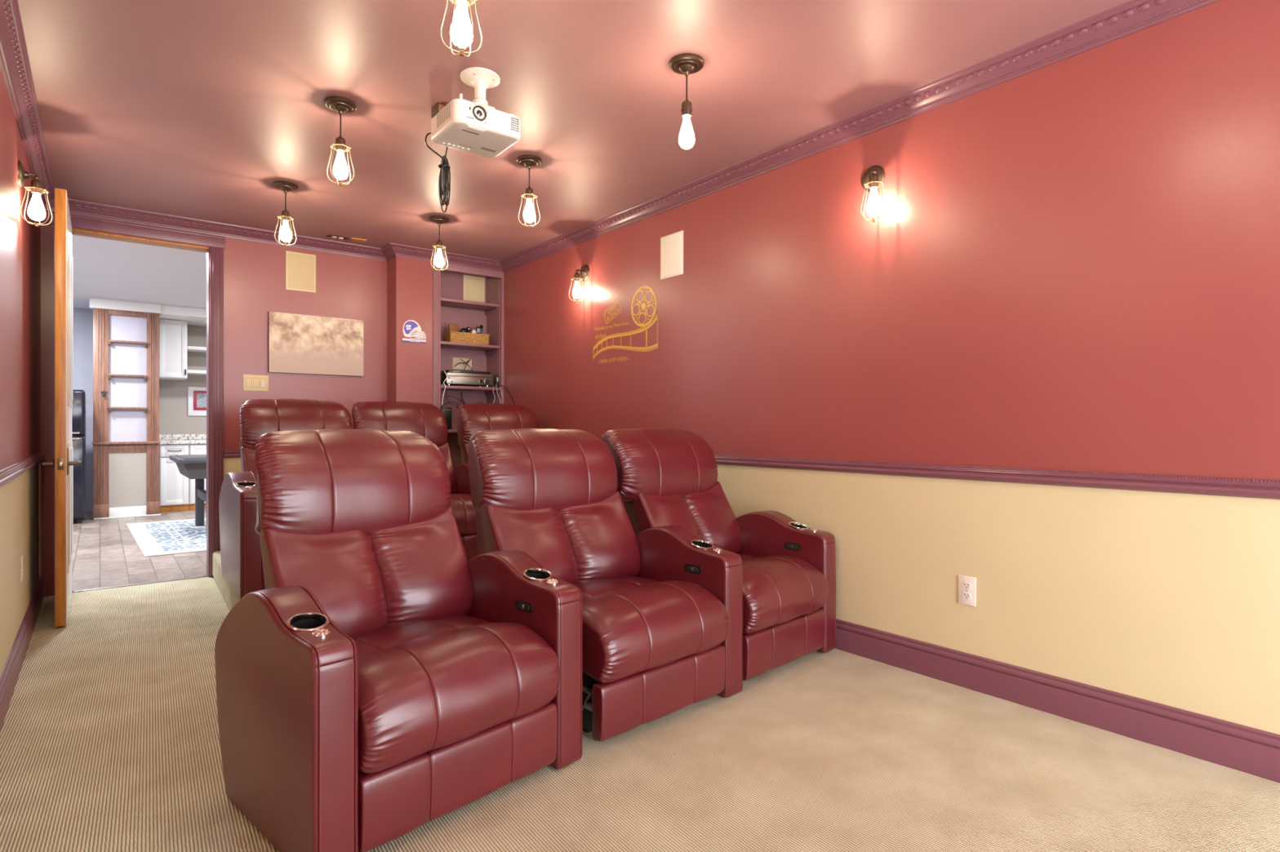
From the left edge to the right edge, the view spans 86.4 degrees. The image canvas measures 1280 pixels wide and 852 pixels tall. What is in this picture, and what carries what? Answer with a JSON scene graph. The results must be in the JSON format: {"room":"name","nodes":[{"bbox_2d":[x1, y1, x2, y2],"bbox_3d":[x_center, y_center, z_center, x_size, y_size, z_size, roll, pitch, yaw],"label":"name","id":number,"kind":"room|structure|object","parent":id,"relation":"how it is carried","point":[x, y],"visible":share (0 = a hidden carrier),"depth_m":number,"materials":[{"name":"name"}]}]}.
{"room":"home theater","nodes":[
{"label":"home theater","id":0,"kind":"room"},
{"bbox_2d":[0,62,40,676],"bbox_3d":[-1.538,-0.177,1.384,0.120,2.455,7.280,0,0,-38],"label":"wall","id":1,"kind":"structure","parent":0,"point":[20,239],"depth_m":3.00,"materials":[{"name":"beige paint"}]},
{"bbox_2d":[20,555,23,582],"bbox_3d":[-2.854,0.658,3.148,0.008,0.116,0.072,0,0,-38],"label":"power outlet","id":2,"kind":"object","parent":1,"relation":"attached to","point":[22,556],"visible":1,"depth_m":3.13,"materials":[{"name":"white plastic"}]},
{"bbox_2d":[0,575,44,733],"bbox_3d":[-1.446,0.982,1.380,0.018,0.136,7.160,0,0,-38],"label":"baseboard","id":3,"kind":"structure","parent":1,"relation":"attached to","point":[9,677],"depth_m":2.90,"materials":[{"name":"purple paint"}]},
{"bbox_2d":[0,452,45,487],"bbox_3d":[-1.438,0.189,1.374,0.024,0.056,7.140,0,0,-38],"label":"trim","id":4,"kind":"structure","parent":1,"relation":"attached to","point":[7,474],"depth_m":2.89,"materials":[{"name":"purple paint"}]},
{"bbox_2d":[0,0,54,209],"bbox_3d":[-1.425,-1.366,1.397,0.072,0.078,7.160,0,0,-38],"label":"trim","id":5,"kind":"structure","parent":1,"relation":"attached to","point":[14,56],"depth_m":2.78,"materials":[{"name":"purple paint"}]},
{"bbox_2d":[17,160,52,226],"bbox_3d":[-2.738,-1.047,3.087,0.114,0.284,0.117,0,0,-38],"label":"wall sconce","id":6,"kind":"object","parent":1,"relation":"attached to","point":[36,188],"visible":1,"depth_m":3.07,"materials":[{"name":"brown metal"}]},
{"bbox_2d":[20,179,52,226],"bbox_3d":[-2.736,-1.014,3.089,0.108,0.219,0.114,0,0,-38],"label":"lampshade","id":7,"kind":"object","parent":6,"relation":"attached to","point":[36,188],"depth_m":3.08,"materials":[{"name":"gold metal"}]},
{"bbox_2d":[108,315,146,502],"bbox_3d":[-6.183,-0.190,8.191,0.585,2.480,0.880,0,0,-38],"label":"wall","id":8,"kind":"structure","parent":0,"point":[124,424],"depth_m":7.86,"materials":[{"name":"grey paint"}]},
{"bbox_2d":[93,506,160,519],"bbox_3d":[-5.880,0.990,7.825,0.615,0.121,0.021,0,0,-38],"label":"baseboard","id":9,"kind":"structure","parent":8,"relation":"attached to","point":[136,511],"depth_m":7.82,"materials":[{"name":"white paint"}]},
{"bbox_2d":[73,307,206,512],"bbox_3d":[-5.737,-0.190,9.170,6.000,2.480,0.100,0,0,-38],"label":"wall","id":10,"kind":"structure","parent":0,"point":[174,419],"depth_m":8.79,"materials":[{"name":"grey paint"}]},
{"bbox_2d":[89,297,206,326],"bbox_3d":[-5.355,-1.377,8.774,2.692,0.103,0.975,0,0,-38],"label":"trim","id":11,"kind":"structure","parent":10,"relation":"attached to","point":[193,316],"depth_m":8.01,"materials":[{"name":"white paint"}]},
{"bbox_2d":[159,319,186,380],"bbox_3d":[-5.939,-0.962,8.645,0.292,0.724,0.472,0,0,-38],"label":"upper cabinet","id":12,"kind":"object","parent":10,"relation":"attached to","point":[172,333],"visible":0.95,"depth_m":8.48,"materials":[{"name":"white paint"}]},
{"bbox_2d":[186,346,206,352],"bbox_3d":[-5.505,-0.990,9.009,0.836,0.038,0.436,0,0,-38],"label":"open shelf","id":13,"kind":"object","parent":10,"relation":"attached to","point":[189,348],"visible":0.33,"depth_m":8.70,"materials":[{"name":"white paint"}]},
{"bbox_2d":[186,369,206,375],"bbox_3d":[-5.505,-0.690,9.009,0.836,0.038,0.436,0,0,-38],"label":"open shelf","id":14,"kind":"object","parent":10,"relation":"attached to","point":[188,371],"visible":0.33,"depth_m":8.68,"materials":[{"name":"white paint"}]},
{"bbox_2d":[187,386,206,415],"bbox_3d":[-5.751,-0.326,9.074,0.452,0.380,0.031,0,0,-38],"label":"framed picture","id":15,"kind":"object","parent":10,"relation":"attached to","point":[197,396],"visible":0.47,"depth_m":8.99,"materials":[{"name":"white paint"}]},
{"bbox_2d":[196,393,206,407],"bbox_3d":[-5.742,-0.338,9.063,0.260,0.188,0.002,0,0,-38],"label":"print","id":16,"kind":"object","parent":15,"relation":"attached to","point":[201,397],"depth_m":9.01},
{"bbox_2d":[40,209,432,596],"bbox_3d":[-2.466,-0.177,5.083,3.020,2.455,0.330,0,0,-38],"label":"wall","id":17,"kind":"structure","parent":0,"point":[384,295],"depth_m":5.01,"materials":[{"name":"red paint"}]},
{"bbox_2d":[40,187,81,626],"bbox_3d":[-3.274,-0.096,3.873,0.165,2.268,0.893,0,0,-38],"label":"door","id":18,"kind":"structure","parent":17,"relation":"in","point":[63,464],"depth_m":3.54,"materials":[{"name":"brown wood"}]},
{"bbox_2d":[41,209,225,577],"bbox_3d":[-3.286,-0.139,4.474,0.968,2.377,0.026,0,0,-38],"label":"trim","id":19,"kind":"structure","parent":17,"relation":"attached to","point":[216,243],"depth_m":4.72,"materials":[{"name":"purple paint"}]},
{"bbox_2d":[71,228,209,592],"bbox_3d":[-3.315,-0.095,4.544,0.754,2.289,0.129,0,0,-38],"label":"trim","id":20,"kind":"structure","parent":17,"relation":"attached to","point":[74,232],"depth_m":4.72,"materials":[{"name":"red paint"}]},
{"bbox_2d":[223,449,240,457],"bbox_3d":[-2.470,0.196,5.122,1.132,0.056,0.024,0,0,-38],"label":"trim","id":21,"kind":"structure","parent":17,"relation":"attached to","point":[227,453],"depth_m":4.80,"materials":[{"name":"red paint"}]},
{"bbox_2d":[243,374,268,391],"bbox_3d":[-2.760,-0.310,4.899,0.160,0.116,0.012,0,0,-38],"label":"light switch","id":22,"kind":"object","parent":17,"relation":"attached to","point":[251,382],"visible":1,"depth_m":4.90,"materials":[{"name":"beige plastic"}]},
{"bbox_2d":[42,198,502,271],"bbox_3d":[-2.406,-1.366,5.008,3.020,0.078,0.282,0,0,-38],"label":"trim","id":23,"kind":"structure","parent":17,"relation":"attached to","point":[390,251],"depth_m":4.91,"materials":[{"name":"red paint"}]},
{"bbox_2d":[285,250,315,293],"bbox_3d":[-2.530,-1.150,5.084,0.205,0.285,0.008,0,0,-38],"label":"wall speaker","id":24,"kind":"object","parent":17,"relation":"attached to","point":[300,268],"visible":1,"depth_m":5.08,"materials":[{"name":"beige plastic"}]},
{"bbox_2d":[267,311,363,376],"bbox_3d":[-2.434,-0.610,5.144,0.662,0.440,0.030,0,0,-38],"label":"picture","id":25,"kind":"object","parent":17,"relation":"attached to","point":[298,344],"visible":1,"depth_m":5.11,"materials":[{"name":"brown"}]},
{"bbox_2d":[402,320,426,343],"bbox_3d":[-1.789,-0.751,5.401,0.190,0.174,0.012,0,0,-38],"label":"sign","id":26,"kind":"object","parent":17,"relation":"attached to","point":[411,328],"visible":1,"depth_m":5.39,"materials":[{"name":"white plastic"}]},
{"bbox_2d":[17,0,1129,309],"bbox_3d":[-1.917,-1.468,4.350,6.000,0.125,12.400,0,0,-38],"label":"ceiling","id":27,"kind":"structure","parent":0,"point":[189,108],"depth_m":2.91,"materials":[{"name":"paint"}]},
{"bbox_2d":[272,181,297,246],"bbox_3d":[-2.063,-1.225,3.966,0.132,0.359,0.132,0,0,14],"label":"pendant light","id":28,"kind":"object","parent":27,"relation":"hanging from","point":[286,186],"visible":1,"depth_m":3.95,"materials":[{"name":"brown metal"}]},
{"bbox_2d":[274,208,296,246],"bbox_3d":[-2.063,-1.155,3.966,0.116,0.219,0.102,0,0,-38],"label":"lampshade","id":29,"kind":"object","parent":28,"relation":"attached to","point":[285,216],"depth_m":3.95,"materials":[{"name":"gold metal"}]},
{"bbox_2d":[325,234,349,239],"bbox_3d":[-2.244,-1.400,5.061,0.150,0.010,0.070,0,0,-38],"label":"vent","id":30,"kind":"object","parent":27,"relation":"attached to","point":[328,235],"visible":1,"depth_m":5.05,"materials":[{"name":"brown metal"}]},
{"bbox_2d":[324,96,356,186],"bbox_3d":[-1.302,-1.225,2.962,0.132,0.359,0.132,0,0,43],"label":"pendant light","id":31,"kind":"object","parent":27,"relation":"hanging from","point":[340,104],"visible":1,"depth_m":2.95,"materials":[{"name":"brown metal"}]},
{"bbox_2d":[326,134,354,186],"bbox_3d":[-1.302,-1.155,2.962,0.101,0.219,0.116,0,0,-38],"label":"lampshade","id":32,"kind":"object","parent":31,"relation":"attached to","point":[340,146],"depth_m":2.95,"materials":[{"name":"gold metal"}]},
{"bbox_2d":[351,237,366,242],"bbox_3d":[-2.117,-1.402,5.130,0.109,0.006,0.062,0,0,-32],"label":"vent","id":33,"kind":"object","parent":27,"relation":"attached to","point":[353,238],"depth_m":5.13,"materials":[{"name":"orange metal"}]},
{"bbox_2d":[431,102,445,118],"bbox_3d":[-0.875,-1.382,2.996,0.060,0.044,0.077,0,0,-38],"label":"junction box","id":34,"kind":"object","parent":27,"relation":"attached to","point":[437,108],"visible":0.52,"depth_m":2.97,"materials":[{"name":"brown metal"}]},
{"bbox_2d":[429,215,449,271],"bbox_3d":[-1.356,-1.225,4.605,0.132,0.359,0.132,0,0,21],"label":"pendant light","id":35,"kind":"object","parent":27,"relation":"hanging from","point":[439,220],"visible":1,"depth_m":4.59,"materials":[{"name":"brown metal"}]},
{"bbox_2d":[431,239,448,271],"bbox_3d":[-1.356,-1.155,4.605,0.114,0.219,0.108,0,0,-38],"label":"lampshade","id":36,"kind":"object","parent":35,"relation":"attached to","point":[438,245],"depth_m":4.59,"materials":[{"name":"gold metal"}]},
{"bbox_2d":[440,0,482,57],"bbox_3d":[-0.504,-1.225,1.923,0.132,0.359,0.132,0,0,33],"label":"pendant light","id":37,"kind":"object","parent":27,"relation":"hanging from","point":[460,2],"visible":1,"depth_m":1.92,"materials":[{"name":"brown metal"}]},
{"bbox_2d":[431,66,520,157],"bbox_3d":[-0.643,-1.258,2.666,0.282,0.293,0.271,0,0,-38],"label":"projector","id":38,"kind":"object","parent":27,"relation":"attached to","point":[476,127],"visible":1,"depth_m":2.62,"materials":[{"name":"white plastic"}]},
{"bbox_2d":[425,132,450,213],"bbox_3d":[-0.802,-1.028,2.769,0.094,0.294,0.117,0,0,26],"label":"cable bundle","id":39,"kind":"object","parent":38,"relation":"hanging from","point":[443,189],"visible":0.94,"depth_m":2.80,"materials":[{"name":"black plastic"}]},
{"bbox_2d":[436,102,450,128],"bbox_3d":[-0.739,-1.167,2.562,0.002,0.048,0.123,0,0,-38],"label":"vent","id":40,"kind":"object","parent":38,"relation":"attached to","point":[443,117],"depth_m":2.56,"materials":[{"name":"grey plastic"}]},
{"bbox_2d":[511,116,518,132],"bbox_3d":[-0.483,-1.163,2.628,0.030,0.049,0.004,0,0,-38],"label":"vent","id":41,"kind":"object","parent":38,"relation":"attached to","point":[514,120],"depth_m":2.63,"materials":[{"name":"grey plastic"}]},
{"bbox_2d":[516,155,542,227],"bbox_3d":[-0.583,-1.225,3.590,0.132,0.359,0.132,0,0,-43],"label":"pendant light","id":42,"kind":"object","parent":27,"relation":"hanging from","point":[529,161],"visible":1,"depth_m":3.57,"materials":[{"name":"brown metal"}]},
{"bbox_2d":[518,186,540,227],"bbox_3d":[-0.583,-1.155,3.590,0.105,0.219,0.115,0,0,-38],"label":"lampshade","id":43,"kind":"object","parent":42,"relation":"attached to","point":[529,195],"depth_m":3.58,"materials":[{"name":"gold metal"}]},
{"bbox_2d":[669,53,703,140],"bbox_3d":[0.180,-1.238,2.631,0.132,0.333,0.132,0,0,31],"label":"pendant light","id":44,"kind":"object","parent":27,"relation":"hanging from","point":[686,64],"visible":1,"depth_m":2.61,"materials":[{"name":"brown metal"}]},
{"bbox_2d":[680,97,692,140],"bbox_3d":[0.180,-1.168,2.631,0.064,0.193,0.064,0,0,-38],"label":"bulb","id":45,"kind":"object","parent":44,"relation":"attached to","point":[686,105],"depth_m":2.62,"materials":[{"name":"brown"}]},
{"bbox_2d":[0,506,1279,851],"bbox_3d":[-1.917,1.110,4.350,6.000,0.120,12.400,0,0,-38],"label":"floor","id":46,"kind":"structure","parent":0,"point":[109,736],"depth_m":2.07,"materials":[{"name":"carpet"}]},
{"bbox_2d":[71,389,85,523],"bbox_3d":[-6.349,0.330,7.386,0.525,1.440,0.655,0,0,-38],"label":"refrigerator","id":47,"kind":"object","parent":46,"relation":"on","point":[78,409],"visible":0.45,"depth_m":7.29,"materials":[{"name":"black metal"}]},
{"bbox_2d":[92,307,159,519],"bbox_3d":[-5.889,-0.138,7.817,0.622,2.375,0.068,0,0,-38],"label":"wall shelf unit","id":48,"kind":"object","parent":46,"relation":"on","point":[102,446],"visible":1,"depth_m":7.73,"materials":[{"name":"brown wood"}]},
{"bbox_2d":[101,389,106,396],"bbox_3d":[-6.039,-0.373,7.677,0.065,0.076,0.024,0,0,-38],"label":"bottle opener","id":49,"kind":"object","parent":48,"relation":"attached to","point":[104,393],"visible":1,"depth_m":7.68,"materials":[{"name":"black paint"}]},
{"bbox_2d":[108,452,146,507],"bbox_3d":[-5.895,0.619,7.842,0.347,0.621,0.023,0,0,-38],"label":"wall panel","id":50,"kind":"object","parent":48,"relation":"attached to","point":[126,471],"visible":1,"depth_m":7.83,"materials":[{"name":"beige paint"}]},
{"bbox_2d":[126,518,206,556],"bbox_3d":[-3.802,1.046,7.131,2.400,0.008,2.340,0,0,-40],"label":"rug","id":51,"kind":"object","parent":46,"relation":"on","point":[179,536],"visible":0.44,"depth_m":6.42,"materials":[{"name":"fabric"}]},
{"bbox_2d":[169,454,206,537],"bbox_3d":[-3.899,0.670,7.092,1.580,0.744,1.060,0,0,-38],"label":"table","id":52,"kind":"object","parent":51,"relation":"on","point":[191,466],"visible":0.35,"depth_m":6.52,"materials":[{"name":"grey laminate"}]},
{"bbox_2d":[159,444,189,512],"bbox_3d":[-5.880,0.636,8.573,0.300,0.828,0.618,0,0,-38],"label":"base cabinet","id":53,"kind":"object","parent":46,"relation":"on","point":[174,486],"visible":0.83,"depth_m":8.35,"materials":[{"name":"white paint"}]},
{"bbox_2d":[189,444,206,510],"bbox_3d":[-5.514,0.636,8.864,0.630,0.828,0.618,0,0,-38],"label":"base cabinet","id":54,"kind":"object","parent":46,"relation":"on","point":[194,449],"visible":0.2,"depth_m":8.48,"materials":[{"name":"white paint"}]},
{"bbox_2d":[159,434,206,444],"bbox_3d":[-5.367,0.166,8.996,1.635,0.112,0.628,0,0,-38],"label":"countertop","id":55,"kind":"structure","parent":54,"relation":"on","point":[163,438],"depth_m":8.78,"materials":[{"name":"stone"}]},
{"bbox_2d":[212,551,239,609],"bbox_3d":[-1.596,0.960,4.656,2.186,0.179,1.840,0,0,-38],"label":"platform","id":56,"kind":"object","parent":46,"relation":"on","point":[231,598],"visible":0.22,"depth_m":4.21,"materials":[{"name":"carpet"}]},
{"bbox_2d":[218,398,352,599],"bbox_3d":[-1.978,0.350,3.937,0.725,1.041,0.998,0,0,-38],"label":"recliner","id":57,"kind":"object","parent":56,"relation":"on","point":[242,563],"visible":0.48,"depth_m":3.80,"materials":[{"name":"red leather"}]},
{"bbox_2d":[240,446,257,479],"bbox_3d":[-2.134,0.302,3.975,0.313,0.375,0.239,0,0,-38],"label":"cushion","id":58,"kind":"object","parent":57,"relation":"on","point":[247,453],"depth_m":3.91,"materials":[{"name":"red leather"}]},
{"bbox_2d":[351,400,477,561],"bbox_3d":[-1.402,0.350,4.394,0.724,1.041,0.998,0,0,-38],"label":"recliner","id":59,"kind":"object","parent":56,"relation":"on","point":[428,420],"visible":0.3,"depth_m":4.49,"materials":[{"name":"red leather"}]},
{"bbox_2d":[437,442,456,493],"bbox_3d":[-1.401,0.299,4.555,0.313,0.381,0.239,0,0,-38],"label":"cushion","id":60,"kind":"object","parent":59,"relation":"on","point":[444,447],"depth_m":4.60,"materials":[{"name":"red leather"}]},
{"bbox_2d":[449,493,476,535],"bbox_3d":[-1.348,0.538,4.243,0.591,0.247,0.695,0,0,-38],"label":"seat cushion","id":61,"kind":"object","parent":59,"relation":"on","point":[461,504],"depth_m":4.08,"materials":[{"name":"red leather"}]},
{"bbox_2d":[432,261,504,468],"bbox_3d":[-1.510,-0.263,5.801,0.632,2.265,0.305,0,0,-38],"label":"bookcase","id":62,"kind":"object","parent":56,"relation":"on","point":[449,305],"visible":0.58,"depth_m":5.89,"materials":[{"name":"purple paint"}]},
{"bbox_2d":[441,370,447,404],"bbox_3d":[-1.589,-0.311,5.538,0.047,0.282,0.018,0,0,-38],"label":"cable","id":63,"kind":"object","parent":62,"relation":"hanging from","point":[444,371],"visible":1,"depth_m":5.53,"materials":[{"name":"white plastic"}]},
{"bbox_2d":[440,407,451,429],"bbox_3d":[-1.644,-0.063,5.688,0.090,0.185,0.162,0,0,-38],"label":"modem","id":64,"kind":"object","parent":62,"relation":"on","point":[446,411],"visible":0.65,"depth_m":5.63,"materials":[{"name":"black plastic"}]},
{"bbox_2d":[440,372,493,386],"bbox_3d":[-1.486,-0.389,5.822,0.420,0.112,0.219,0,0,-38],"label":"receiver","id":65,"kind":"object","parent":62,"relation":"on","point":[453,379],"visible":0.79,"depth_m":5.74,"materials":[{"name":"silver metal"}]},
{"bbox_2d":[440,369,490,374],"bbox_3d":[-1.492,-0.456,5.828,0.378,0.022,0.182,0,0,-38],"label":"media box","id":66,"kind":"object","parent":65,"relation":"on","point":[446,371],"visible":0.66,"depth_m":5.75,"materials":[{"name":"black plastic"}]},
{"bbox_2d":[444,331,489,344],"bbox_3d":[-1.472,-0.739,5.794,0.345,0.091,0.161,0,0,-34],"label":"basket","id":67,"kind":"object","parent":62,"relation":"on","point":[448,336],"visible":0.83,"depth_m":5.72,"materials":[{"name":"wicker"}]},
{"bbox_2d":[448,324,457,342],"bbox_3d":[-1.571,-0.781,5.738,0.084,0.158,0.038,0,0,-43],"label":"pouch","id":68,"kind":"object","parent":67,"relation":"in","point":[452,327],"visible":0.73,"depth_m":5.73,"materials":[{"name":"brown leather"}]},
{"bbox_2d":[459,326,471,342],"bbox_3d":[-1.487,-0.775,5.795,0.093,0.142,0.054,0,0,-38],"label":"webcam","id":69,"kind":"object","parent":67,"relation":"in","point":[468,329],"visible":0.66,"depth_m":5.78,"materials":[{"name":"black plastic"}]},
{"bbox_2d":[475,326,480,343],"bbox_3d":[-1.393,-0.778,5.844,0.057,0.152,0.026,0,0,-39],"label":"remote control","id":70,"kind":"object","parent":67,"relation":"in","point":[477,329],"visible":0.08,"depth_m":5.84,"materials":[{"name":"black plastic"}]},
{"bbox_2d":[480,324,483,333],"bbox_3d":[-1.385,-0.790,5.898,0.019,0.176,0.061,0,0,36],"label":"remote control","id":71,"kind":"object","parent":67,"relation":"in","point":[481,326],"visible":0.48,"depth_m":5.90,"materials":[{"name":"black plastic"}]},
{"bbox_2d":[463,274,484,302],"bbox_3d":[-1.462,-1.188,6.006,0.200,0.270,0.008,0,0,-38],"label":"wall speaker","id":72,"kind":"object","parent":62,"relation":"attached to","point":[473,286],"visible":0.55,"depth_m":6.00,"materials":[{"name":"beige plastic"}]},
{"bbox_2d":[495,375,498,387],"bbox_3d":[-1.234,-0.385,5.880,0.028,0.105,0.026,0,0,-38],"label":"handset","id":73,"kind":"object","parent":62,"relation":"on","point":[496,376],"visible":0.99,"depth_m":5.87,"materials":[{"name":"black plastic"}]},
{"bbox_2d":[497,385,515,404],"bbox_3d":[-1.109,-0.211,5.769,0.034,0.284,0.304,0,0,-42],"label":"cable","id":74,"kind":"object","parent":62,"relation":"attached to","point":[498,385],"visible":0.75,"depth_m":5.80,"materials":[{"name":"black plastic"}]},
{"bbox_2d":[457,403,539,464],"bbox_3d":[-0.828,0.350,4.848,0.724,1.041,0.998,0,0,-38],"label":"recliner","id":75,"kind":"object","parent":56,"relation":"on","point":[472,418],"visible":0.2,"depth_m":4.94,"materials":[{"name":"red leather"}]},
{"bbox_2d":[462,442,468,463],"bbox_3d":[-1.067,0.302,4.821,0.313,0.375,0.239,0,0,-38],"label":"cushion","id":76,"kind":"object","parent":75,"relation":"on","point":[464,445],"depth_m":4.77,"materials":[{"name":"red leather"}]},
{"bbox_2d":[214,428,582,851],"bbox_3d":[-0.757,0.530,2.107,0.898,1.041,0.846,0,0,42],"label":"recliner","id":77,"kind":"object","parent":46,"relation":"on","point":[382,682],"visible":1,"depth_m":1.91,"materials":[{"name":"red leather"}]},
{"bbox_2d":[259,526,387,638],"bbox_3d":[-0.946,0.482,2.068,0.215,0.375,0.319,0,0,42],"label":"cushion","id":78,"kind":"object","parent":77,"relation":"on","point":[345,568],"depth_m":2.04,"materials":[{"name":"red leather"}]},
{"bbox_2d":[368,506,472,626],"bbox_3d":[-0.737,0.479,2.298,0.215,0.381,0.319,0,0,42],"label":"cushion","id":79,"kind":"object","parent":77,"relation":"on","point":[424,572],"depth_m":2.25,"materials":[{"name":"red leather"}]},
{"bbox_2d":[351,614,559,773],"bbox_3d":[-0.656,0.718,2.016,0.626,0.247,0.603,0,0,42],"label":"seat cushion","id":80,"kind":"object","parent":77,"relation":"on","point":[429,688],"depth_m":1.83,"materials":[{"name":"red leather"}]},
{"bbox_2d":[467,428,742,741],"bbox_3d":[-0.173,0.530,2.735,0.794,1.041,0.958,0,0,-43],"label":"recliner","id":81,"kind":"object","parent":46,"relation":"on","point":[662,606],"visible":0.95,"depth_m":2.63,"materials":[{"name":"red leather"}]},
{"bbox_2d":[480,502,577,584],"bbox_3d":[-0.419,0.482,2.671,0.343,0.375,0.229,0,0,-43],"label":"cushion","id":82,"kind":"object","parent":81,"relation":"on","point":[544,531],"depth_m":2.64,"materials":[{"name":"red leather"}]},
{"bbox_2d":[559,490,640,582],"bbox_3d":[-0.173,0.479,2.899,0.343,0.381,0.230,0,0,-43],"label":"cushion","id":83,"kind":"object","parent":81,"relation":"on","point":[605,545],"depth_m":2.84,"materials":[{"name":"red leather"}]},
{"bbox_2d":[573,576,728,683],"bbox_3d":[-0.098,0.718,2.606,0.612,0.247,0.668,0,0,-43],"label":"seat cushion","id":84,"kind":"object","parent":81,"relation":"on","point":[635,629],"depth_m":2.37,"materials":[{"name":"red leather"}]},
{"bbox_2d":[600,427,835,680],"bbox_3d":[0.343,0.530,3.245,0.784,1.041,0.968,0,0,-45],"label":"recliner","id":85,"kind":"object","parent":46,"relation":"on","point":[666,477],"visible":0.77,"depth_m":3.17,"materials":[{"name":"red leather"}]},
{"bbox_2d":[631,493,700,537],"bbox_3d":[0.142,0.482,3.220,0.306,0.375,0.232,0,0,-45],"label":"cushion","id":86,"kind":"object","parent":85,"relation":"on","point":[650,510],"depth_m":3.19,"materials":[{"name":"red leather"}]},
{"bbox_2d":[682,481,741,553],"bbox_3d":[0.356,0.479,3.429,0.306,0.381,0.232,0,0,-45],"label":"cushion","id":87,"kind":"object","parent":85,"relation":"on","point":[716,522],"depth_m":3.38,"materials":[{"name":"red leather"}]},
{"bbox_2d":[737,554,828,634],"bbox_3d":[0.429,0.718,3.124,0.589,0.247,0.674,0,0,-45],"label":"seat cushion","id":88,"kind":"object","parent":85,"relation":"on","point":[781,592],"depth_m":2.90,"materials":[{"name":"red leather"}]},
{"bbox_2d":[504,0,1279,734],"bbox_3d":[0.923,-0.177,3.335,0.120,2.455,7.280,0,0,-38],"label":"wall","id":89,"kind":"structure","parent":0,"point":[1072,264],"depth_m":2.60,"materials":[{"name":"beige paint"}]},
{"bbox_2d":[568,264,589,302],"bbox_3d":[-0.444,-1.019,4.853,0.136,0.284,0.136,0,0,-38],"label":"wall sconce","id":90,"kind":"object","parent":89,"relation":"attached to","point":[584,273],"visible":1,"depth_m":4.86,"materials":[{"name":"brown metal"}]},
{"bbox_2d":[568,272,585,302],"bbox_3d":[-0.448,-0.987,4.836,0.108,0.219,0.114,0,0,-38],"label":"lampshade","id":91,"kind":"object","parent":90,"relation":"attached to","point":[576,277],"depth_m":4.83,"materials":[{"name":"clear glass"}]},
{"bbox_2d":[593,285,657,363],"bbox_3d":[-0.110,-0.662,4.539,0.001,0.474,0.716,0,0,-38],"label":"wall decal","id":92,"kind":"object","parent":89,"relation":"attached to","point":[643,306],"visible":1,"depth_m":4.42,"materials":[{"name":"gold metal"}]},
{"bbox_2d":[660,230,683,279],"bbox_3d":[0.193,-1.040,4.153,0.008,0.262,0.208,0,0,-38],"label":"wall speaker","id":93,"kind":"object","parent":89,"relation":"attached to","point":[671,245],"visible":1,"depth_m":4.14,"materials":[{"name":"white plastic"}]},
{"bbox_2d":[499,0,1219,272],"bbox_3d":[0.950,-1.366,3.146,0.072,0.078,6.950,0,0,-38],"label":"trim","id":94,"kind":"structure","parent":89,"relation":"attached to","point":[1131,16],"depth_m":2.89,"materials":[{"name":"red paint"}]},
{"bbox_2d":[860,164,887,222],"bbox_3d":[1.035,-1.033,3.015,0.109,0.284,0.187,0,0,19],"label":"wall sconce","id":95,"kind":"object","parent":89,"relation":"attached to","point":[873,177],"visible":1,"depth_m":2.99,"materials":[{"name":"brown metal"}]},
{"bbox_2d":[958,574,976,606],"bbox_3d":[1.314,0.662,2.739,0.008,0.116,0.072,0,0,-38],"label":"power outlet","id":96,"kind":"object","parent":89,"relation":"attached to","point":[966,584],"visible":1,"depth_m":2.73,"materials":[{"name":"white plastic"}]},
{"bbox_2d":[962,591,970,599],"bbox_3d":[1.312,0.682,2.737,0.004,0.027,0.034,0,0,-38],"label":"socket","id":97,"kind":"object","parent":96,"relation":"attached to","point":[966,595],"depth_m":2.74,"materials":[{"name":"white plastic"}]},
{"bbox_2d":[962,582,971,589],"bbox_3d":[1.312,0.641,2.737,0.004,0.027,0.034,0,0,-38],"label":"socket","id":98,"kind":"object","parent":96,"relation":"attached to","point":[966,585],"depth_m":2.73,"materials":[{"name":"white plastic"}]},
{"bbox_2d":[714,454,1279,499],"bbox_3d":[0.969,0.189,3.161,0.024,0.056,6.950,0,0,-38],"label":"trim","id":99,"kind":"structure","parent":89,"relation":"attached to","point":[1235,487],"depth_m":2.51,"materials":[{"name":"red paint"}]},
{"bbox_2d":[834,618,1279,783],"bbox_3d":[1.481,0.982,2.520,0.018,0.136,5.310,0,0,-38],"label":"baseboard","id":100,"kind":"structure","parent":89,"relation":"attached to","point":[1243,748],"depth_m":2.40,"materials":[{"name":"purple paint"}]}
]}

